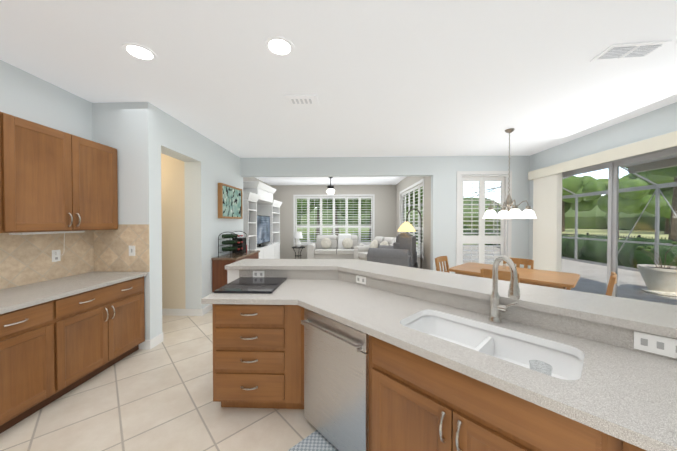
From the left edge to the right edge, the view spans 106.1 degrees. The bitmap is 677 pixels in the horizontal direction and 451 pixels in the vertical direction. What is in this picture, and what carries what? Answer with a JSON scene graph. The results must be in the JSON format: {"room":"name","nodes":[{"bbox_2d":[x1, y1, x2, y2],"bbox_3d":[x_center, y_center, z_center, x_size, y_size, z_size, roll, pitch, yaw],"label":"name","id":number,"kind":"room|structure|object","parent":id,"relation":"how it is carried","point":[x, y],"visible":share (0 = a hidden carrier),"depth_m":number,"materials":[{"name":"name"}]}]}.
{"room":"kitchen","nodes":[
{"label":"kitchen","id":0,"kind":"room"},
{"bbox_2d":[0,60,91,289],"bbox_3d":[-3.056,0.040,0.358,0.128,2.920,5.750,0,1,2],"label":"wall","id":1,"kind":"structure","parent":0,"point":[24,259],"depth_m":2.51,"materials":[{"name":"white paint"}]},
{"bbox_2d":[0,112,7,232],"bbox_3d":[-2.794,-0.409,1.475,0.318,0.950,1.020,0,1,2],"label":"upper cabinet","id":2,"kind":"object","parent":1,"relation":"attached to","point":[3,167],"depth_m":2.00,"materials":[{"name":"brown wood"}]},
{"bbox_2d":[52,250,60,261],"bbox_3d":[-2.917,0.312,2.631,0.007,0.120,0.075,0,1,2],"label":"outlet","id":3,"kind":"object","parent":1,"relation":"attached to","point":[55,258],"visible":0.88,"depth_m":2.62,"materials":[{"name":"white plastic"}]},
{"bbox_2d":[55,233,64,254],"bbox_3d":[-2.890,0.196,2.650,0.045,0.237,0.078,0,1,2],"label":"cord","id":4,"kind":"object","parent":3,"relation":"attached to","point":[57,252],"visible":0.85,"depth_m":2.64,"materials":[{"name":"white plastic"}]},
{"bbox_2d":[4,113,117,234],"bbox_3d":[-2.762,-0.421,2.496,0.318,0.950,1.023,0,1,2],"label":"upper cabinet","id":5,"kind":"object","parent":1,"relation":"attached to","point":[53,181],"depth_m":2.36,"materials":[{"name":"brown wood"}]},
{"bbox_2d":[92,102,161,339],"bbox_3d":[-2.559,0.006,3.114,0.650,2.920,0.208,0,1,2],"label":"wall","id":6,"kind":"structure","parent":0,"point":[130,132],"depth_m":3.01,"materials":[{"name":"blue paint"}]},
{"bbox_2d":[129,246,134,255],"bbox_3d":[-2.439,0.298,3.006,0.075,0.120,0.007,0,1,2],"label":"switch plate","id":7,"kind":"object","parent":6,"relation":"attached to","point":[131,250],"visible":1,"depth_m":3.00,"materials":[{"name":"white plastic"}]},
{"bbox_2d":[139,339,152,348],"bbox_3d":[-2.530,1.412,3.028,0.614,0.110,0.017,0,1,2],"label":"baseboard","id":8,"kind":"structure","parent":6,"relation":"attached to","point":[152,343],"depth_m":3.01,"materials":[{"name":"white wood"}]},
{"bbox_2d":[153,332,162,341],"bbox_3d":[-2.358,1.410,3.234,0.284,0.110,0.017,0,1,2],"label":"baseboard","id":9,"kind":"structure","parent":6,"relation":"attached to","point":[159,338],"depth_m":3.15,"materials":[{"name":"white wood"}]},
{"bbox_2d":[0,309,316,450],"bbox_3d":[-0.258,1.511,3.600,8.740,0.100,12.570,0,1,2],"label":"floor","id":10,"kind":"structure","parent":0,"point":[158,397],"depth_m":1.99,"materials":[{"name":"tile"}]},
{"bbox_2d":[0,296,67,433],"bbox_3d":[-2.633,1.045,1.622,0.633,0.880,1.060,0,1,2],"label":"base cabinet","id":11,"kind":"object","parent":10,"relation":"on","point":[59,337],"depth_m":1.93,"materials":[{"name":"brown wood"}]},
{"bbox_2d":[0,272,147,315],"bbox_3d":[-2.652,0.596,0.696,0.653,0.040,4.638,0,1,2],"label":"countertop","id":12,"kind":"structure","parent":11,"relation":"on","point":[25,296],"depth_m":2.25,"materials":[{"name":"grey stone"}]},
{"bbox_2d":[68,276,144,391],"bbox_3d":[-2.605,1.034,2.516,0.633,0.880,1.008,0,1,2],"label":"base cabinet","id":13,"kind":"object","parent":10,"relation":"on","point":[106,326],"depth_m":2.48,"materials":[{"name":"brown wood"}]},
{"bbox_2d":[212,231,259,292],"bbox_3d":[-1.937,0.773,4.949,0.442,1.341,1.180,0,1,2],"label":"console","id":14,"kind":"object","parent":10,"relation":"on","point":[238,248],"visible":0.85,"depth_m":4.58,"materials":[{"name":"brown wood"}]},
{"bbox_2d":[243,181,281,258],"bbox_3d":[-2.328,0.133,7.515,0.646,2.560,3.040,0,1,2],"label":"built-in media center","id":15,"kind":"object","parent":10,"relation":"on","point":[258,198],"visible":0.46,"depth_m":7.04,"materials":[{"name":"white wood"}]},
{"bbox_2d":[257,215,269,246],"bbox_3d":[-2.250,0.159,7.373,0.220,0.888,1.340,0,1,2],"label":"screen","id":16,"kind":"object","parent":15,"relation":"in","point":[263,229],"visible":0.75,"depth_m":7.39,"materials":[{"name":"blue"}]},
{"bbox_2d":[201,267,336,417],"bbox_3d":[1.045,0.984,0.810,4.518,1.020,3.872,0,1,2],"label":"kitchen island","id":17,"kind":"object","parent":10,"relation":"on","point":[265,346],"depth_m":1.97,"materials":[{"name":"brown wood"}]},
{"bbox_2d":[214,277,286,293],"bbox_3d":[-0.779,0.545,2.354,0.485,0.019,0.530,0,1,2],"label":"cooktop","id":18,"kind":"object","parent":17,"relation":"on","point":[267,285],"visible":1,"depth_m":2.28,"materials":[{"name":"black glass"}]},
{"bbox_2d":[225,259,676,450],"bbox_3d":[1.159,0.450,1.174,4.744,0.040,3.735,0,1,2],"label":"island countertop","id":19,"kind":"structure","parent":17,"relation":"on","point":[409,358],"depth_m":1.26,"materials":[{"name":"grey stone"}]},
{"bbox_2d":[488,255,519,322],"bbox_3d":[0.948,0.366,1.422,0.119,0.400,0.231,0,1,2],"label":"faucet","id":20,"kind":"object","parent":19,"relation":"on","point":[496,307],"visible":1,"depth_m":1.47,"materials":[{"name":"silver metal"}]},
{"bbox_2d":[529,360,551,375],"bbox_3d":[0.874,0.675,1.103,0.079,0.145,0.079,0,1,2],"label":"sponge caddy","id":21,"kind":"object","parent":17,"relation":"on","point":[534,366],"visible":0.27,"depth_m":1.12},
{"bbox_2d":[292,247,304,257],"bbox_3d":[-1.469,1.093,9.301,0.480,0.604,0.480,0,1,2],"label":"round side table","id":22,"kind":"object","parent":10,"relation":"on","point":[300,255],"visible":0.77,"depth_m":9.23,"materials":[{"name":"black metal"}]},
{"bbox_2d":[294,232,302,246],"bbox_3d":[-1.469,0.511,9.294,0.340,0.559,0.340,0,1,2],"label":"table lamp","id":23,"kind":"object","parent":22,"relation":"on","point":[298,241],"visible":1,"depth_m":9.20,"materials":[{"name":"white ceramic"}]},
{"bbox_2d":[288,430,338,450],"bbox_3d":[0.161,1.486,0.951,0.780,0.012,1.720,-1,1,-43],"label":"kitchen mat","id":24,"kind":"object","parent":10,"relation":"on","point":[316,440],"depth_m":1.71,"materials":[{"name":"grey fabric"}]},
{"bbox_2d":[307,234,363,258],"bbox_3d":[-0.054,0.856,9.111,2.020,1.075,0.975,0,1,2],"label":"sofa","id":25,"kind":"object","parent":10,"relation":"on","point":[340,246],"visible":0.54,"depth_m":9.01,"materials":[{"name":"fabric"}]},
{"bbox_2d":[354,236,395,260],"bbox_3d":[1.257,0.886,7.862,0.960,1.046,1.470,0,1,-28],"label":"sofa","id":26,"kind":"object","parent":10,"relation":"on","point":[360,252],"visible":0.19,"depth_m":7.99,"materials":[{"name":"fabric"}]},
{"bbox_2d":[367,232,417,267],"bbox_3d":[1.335,0.801,6.218,0.998,1.256,1.040,0,1,27],"label":"recliner","id":27,"kind":"object","parent":10,"relation":"on","point":[401,251],"visible":0.42,"depth_m":5.82,"materials":[{"name":"grey fabric"}]},
{"bbox_2d":[398,209,421,268],"bbox_3d":[1.682,0.523,5.793,0.670,1.822,0.400,0,1,2],"label":"floor lamp","id":28,"kind":"object","parent":10,"relation":"on","point":[406,226],"visible":0.77,"depth_m":5.74,"materials":[{"name":"brown metal"}]},
{"bbox_2d":[435,256,449,272],"bbox_3d":[2.021,1.010,4.488,0.440,0.880,0.497,-1,1,-43],"label":"dining chair","id":29,"kind":"object","parent":10,"relation":"on","point":[441,259],"visible":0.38,"depth_m":4.66,"materials":[{"name":"brown wood"}]},
{"bbox_2d":[480,268,519,282],"bbox_3d":[2.248,1.022,3.467,0.497,0.880,0.440,-1,1,-43],"label":"dining chair","id":30,"kind":"object","parent":10,"relation":"on","point":[506,275],"visible":0.21,"depth_m":3.28,"materials":[{"name":"brown wood"}]},
{"bbox_2d":[448,262,579,289],"bbox_3d":[2.602,1.024,3.869,0.950,0.866,1.500,-1,1,-43],"label":"dining table","id":31,"kind":"object","parent":10,"relation":"on","point":[561,280],"visible":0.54,"depth_m":3.61,"materials":[{"name":"brown wood"}]},
{"bbox_2d":[503,258,533,268],"bbox_3d":[2.957,1.012,4.271,0.497,0.880,0.440,-1,1,-43],"label":"dining chair","id":32,"kind":"object","parent":10,"relation":"on","point":[524,262],"visible":0.1,"depth_m":4.36,"materials":[{"name":"brown wood"}]},
{"bbox_2d":[606,272,616,295],"bbox_3d":[3.183,1.025,3.251,0.440,0.880,0.497,-1,1,-43],"label":"dining chair","id":33,"kind":"object","parent":10,"relation":"on","point":[612,281],"visible":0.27,"depth_m":2.96,"materials":[{"name":"brown wood"}]},
{"bbox_2d":[161,153,184,308],"bbox_3d":[-3.491,-0.007,4.178,2.040,2.920,0.100,0,1,2],"label":"wall","id":34,"kind":"structure","parent":0,"point":[173,224],"depth_m":4.09,"materials":[{"name":"beige paint"}]},
{"bbox_2d":[162,308,203,315],"bbox_3d":[-3.300,1.399,4.134,2.224,0.110,0.017,0,1,2],"label":"baseboard","id":35,"kind":"structure","parent":34,"relation":"attached to","point":[167,312],"depth_m":4.10,"materials":[{"name":"white wood"}]},
{"bbox_2d":[161,110,242,308],"bbox_3d":[-2.325,-0.010,4.487,0.270,2.920,2.550,0,1,2],"label":"wall","id":36,"kind":"structure","parent":0,"point":[209,165],"depth_m":4.11,"materials":[{"name":"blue paint"}]},
{"bbox_2d":[204,304,212,313],"bbox_3d":[-2.172,1.390,4.872,0.014,0.110,1.504,0,1,2],"label":"baseboard","id":37,"kind":"structure","parent":36,"relation":"attached to","point":[208,308],"depth_m":4.28,"materials":[{"name":"white wood"}]},
{"bbox_2d":[218,183,242,218],"bbox_3d":[-2.133,-0.457,5.060,0.075,0.640,0.920,0,1,2],"label":"framed art","id":38,"kind":"object","parent":36,"relation":"attached to","point":[229,202],"visible":1,"depth_m":4.94,"materials":[{"name":"green paper"}]},
{"bbox_2d":[243,177,270,186],"bbox_3d":[-2.710,-0.049,7.680,0.120,2.920,4.110,0,1,2],"label":"wall","id":39,"kind":"structure","parent":0,"point":[244,178],"depth_m":7.83,"materials":[{"name":"grey paint"}]},
{"bbox_2d":[271,185,394,258],"bbox_3d":[-0.210,-0.074,9.727,4.990,2.920,0.120,0,1,2],"label":"wall","id":40,"kind":"structure","parent":0,"point":[387,212],"depth_m":9.68,"materials":[{"name":"grey paint"}]},
{"bbox_2d":[293,194,374,245],"bbox_3d":[-0.176,-0.199,9.691,3.080,1.950,0.113,0,1,2],"label":"window shutters","id":41,"kind":"object","parent":40,"relation":"attached to","point":[346,225],"visible":0.88,"depth_m":9.69,"materials":[{"name":"white wood"}]},
{"bbox_2d":[0,0,676,184],"bbox_3d":[-0.258,-1.509,3.563,8.740,0.100,12.570,0,1,2],"label":"ceiling","id":42,"kind":"structure","parent":0,"point":[397,78],"depth_m":2.34,"materials":[{"name":"paint"}]},
{"bbox_2d":[122,43,156,61],"bbox_3d":[-1.654,-1.438,2.122,0.236,0.006,0.236,0,1,2],"label":"recessed light","id":43,"kind":"object","parent":42,"relation":"in","point":[139,52],"visible":1,"depth_m":2.12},
{"bbox_2d":[264,36,293,56],"bbox_3d":[-0.475,-1.437,2.055,0.236,0.006,0.236,0,1,2],"label":"recessed light","id":44,"kind":"object","parent":42,"relation":"in","point":[278,46],"visible":1,"depth_m":2.05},
{"bbox_2d":[284,95,318,105],"bbox_3d":[-0.419,-1.442,2.918,0.366,0.018,0.241,0,1,2],"label":"vent","id":45,"kind":"object","parent":42,"relation":"attached to","point":[291,100],"visible":1,"depth_m":2.89,"materials":[{"name":"white plastic"}]},
{"bbox_2d":[327,177,334,193],"bbox_3d":[-0.242,-1.236,7.883,0.260,0.549,0.260,0,1,2],"label":"ceiling fan light","id":46,"kind":"object","parent":42,"relation":"hanging from","point":[330,189],"visible":0.83,"depth_m":7.80,"materials":[{"name":"white glass"}]},
{"bbox_2d":[483,128,536,218],"bbox_3d":[2.614,-0.784,3.897,0.568,1.357,0.568,0,1,-28],"label":"chandelier","id":47,"kind":"object","parent":42,"relation":"hanging from","point":[514,212],"visible":1,"depth_m":3.88,"materials":[{"name":"white glass"}]},
{"bbox_2d":[590,40,671,61],"bbox_3d":[2.393,-1.429,2.100,0.410,0.022,0.210,0,1,6],"label":"ceiling vent","id":48,"kind":"object","parent":42,"relation":"in","point":[629,51],"visible":0.98,"depth_m":2.08,"materials":[{"name":"white metal"}]},
{"bbox_2d":[240,156,529,272],"bbox_3d":[1.011,-0.024,5.582,6.330,2.920,0.150,0,1,2],"label":"wall","id":49,"kind":"structure","parent":0,"point":[441,171],"depth_m":5.47,"materials":[{"name":"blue paint"}]},
{"bbox_2d":[456,171,511,265],"bbox_3d":[3.104,0.140,5.509,1.150,2.595,0.166,0,1,2],"label":"french door","id":50,"kind":"structure","parent":49,"relation":"attached to","point":[481,239],"depth_m":5.49,"materials":[{"name":"white wood"}]},
{"bbox_2d":[395,176,430,269],"bbox_3d":[2.160,-0.048,7.602,0.120,2.920,3.960,0,1,2],"label":"wall","id":51,"kind":"structure","parent":0,"point":[408,181],"depth_m":6.07,"materials":[{"name":"grey paint"}]},
{"bbox_2d":[400,178,423,259],"bbox_3d":[2.122,-0.172,7.472,0.113,1.950,2.740,0,1,2],"label":"window shutters","id":52,"kind":"object","parent":51,"relation":"attached to","point":[418,228],"visible":0.62,"depth_m":6.91,"materials":[{"name":"white wood"}]},
{"bbox_2d":[529,102,676,268],"bbox_3d":[3.984,0.028,1.337,0.120,2.920,8.150,0,1,2],"label":"wall","id":53,"kind":"structure","parent":0,"point":[657,122],"depth_m":3.79,"materials":[{"name":"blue paint"}]},
{"bbox_2d":[533,173,561,271],"bbox_3d":[3.899,0.237,3.099,0.090,2.400,4.160,0,1,2],"label":"vertical blinds","id":54,"kind":"object","parent":53,"relation":"attached to","point":[547,223],"visible":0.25,"depth_m":4.76,"materials":[{"name":"plastic"}]},
{"bbox_2d":[528,131,676,179],"bbox_3d":[3.903,-0.988,3.083,0.147,0.170,4.300,0,1,2],"label":"valance","id":55,"kind":"object","parent":53,"relation":"attached to","point":[664,141],"visible":0.92,"depth_m":3.56,"materials":[{"name":"beige"}]},
{"bbox_2d":[562,146,676,304],"bbox_3d":[4.039,0.248,3.104,0.070,2.435,4.072,0,1,2],"label":"sliding door","id":56,"kind":"structure","parent":53,"relation":"in","point":[612,213],"depth_m":3.73,"materials":[{"name":"clear glass"}]},
{"label":"outside","id":57,"kind":"structure","parent":0,"visible":0},
{"bbox_2d":[297,228,567,257],"bbox_3d":[41.095,1.259,38.734,320.000,0.150,320.000,0,1,2],"label":"lawn","id":58,"kind":"structure","parent":57,"point":[340,229],"depth_m":41.73,"materials":[{"name":"green plant"}]},
{"bbox_2d":[297,196,669,230],"bbox_3d":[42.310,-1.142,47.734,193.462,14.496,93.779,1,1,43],"label":"tree","id":59,"kind":"object","parent":58,"relation":"on","point":[602,220],"visible":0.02,"depth_m":64.64,"materials":[{"name":"green plant"}]},
{"bbox_2d":[297,166,676,241],"bbox_3d":[25.549,-4.310,31.972,71.943,11.556,44.475,0,1,2],"label":"grove","id":60,"kind":"object","parent":58,"relation":"on","point":[669,175],"depth_m":27.64,"materials":[{"name":"green plant"}]},
{"bbox_2d":[370,225,676,268],"bbox_3d":[7.335,0.728,12.914,9.814,2.038,19.370,0,1,2],"label":"hedge","id":61,"kind":"object","parent":58,"relation":"on","point":[588,249],"depth_m":9.31,"materials":[{"name":"green plant"}]},
{"bbox_2d":[472,228,676,240],"bbox_3d":[13.512,0.855,20.569,0.060,1.100,38.030,0,1,2],"label":"fence","id":62,"kind":"object","parent":58,"relation":"on","point":[606,235],"depth_m":11.94,"materials":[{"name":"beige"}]},
{"bbox_2d":[416,244,676,304],"bbox_3d":[5.805,1.509,5.826,7.280,0.090,24.000,0,1,2],"label":"patio slab","id":63,"kind":"object","parent":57,"point":[590,278],"depth_m":6.84,"materials":[{"name":"concrete"}]},
{"bbox_2d":[404,167,676,271],"bbox_3d":[5.763,-0.204,4.951,7.090,3.356,21.110,0,1,2],"label":"cage","id":64,"kind":"object","parent":63,"relation":"on","point":[657,202],"depth_m":8.17,"materials":[{"name":"silver metal"}]},
{"bbox_2d":[635,241,676,296],"bbox_3d":[7.104,0.889,5.519,0.916,1.154,0.965,0,1,2],"label":"planter","id":65,"kind":"object","parent":63,"relation":"on","point":[668,270],"depth_m":5.40,"materials":[{"name":"white ceramic"}]},
{"bbox_2d":[499,228,668,238],"bbox_3d":[112.060,1.206,36.506,178.000,0.009,320.000,0,1,2],"label":"field","id":66,"kind":"structure","parent":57,"point":[643,233],"depth_m":37.74,"materials":[{"name":"beige plant"}]},
{"bbox_2d":[619,155,676,172],"bbox_3d":[5.082,-1.222,-0.338,2.180,0.340,11.700,0,1,2],"label":"soffit","id":67,"kind":"structure","parent":57,"point":[655,163],"depth_m":5.01,"materials":[{"name":"grey paint"}]}
]}

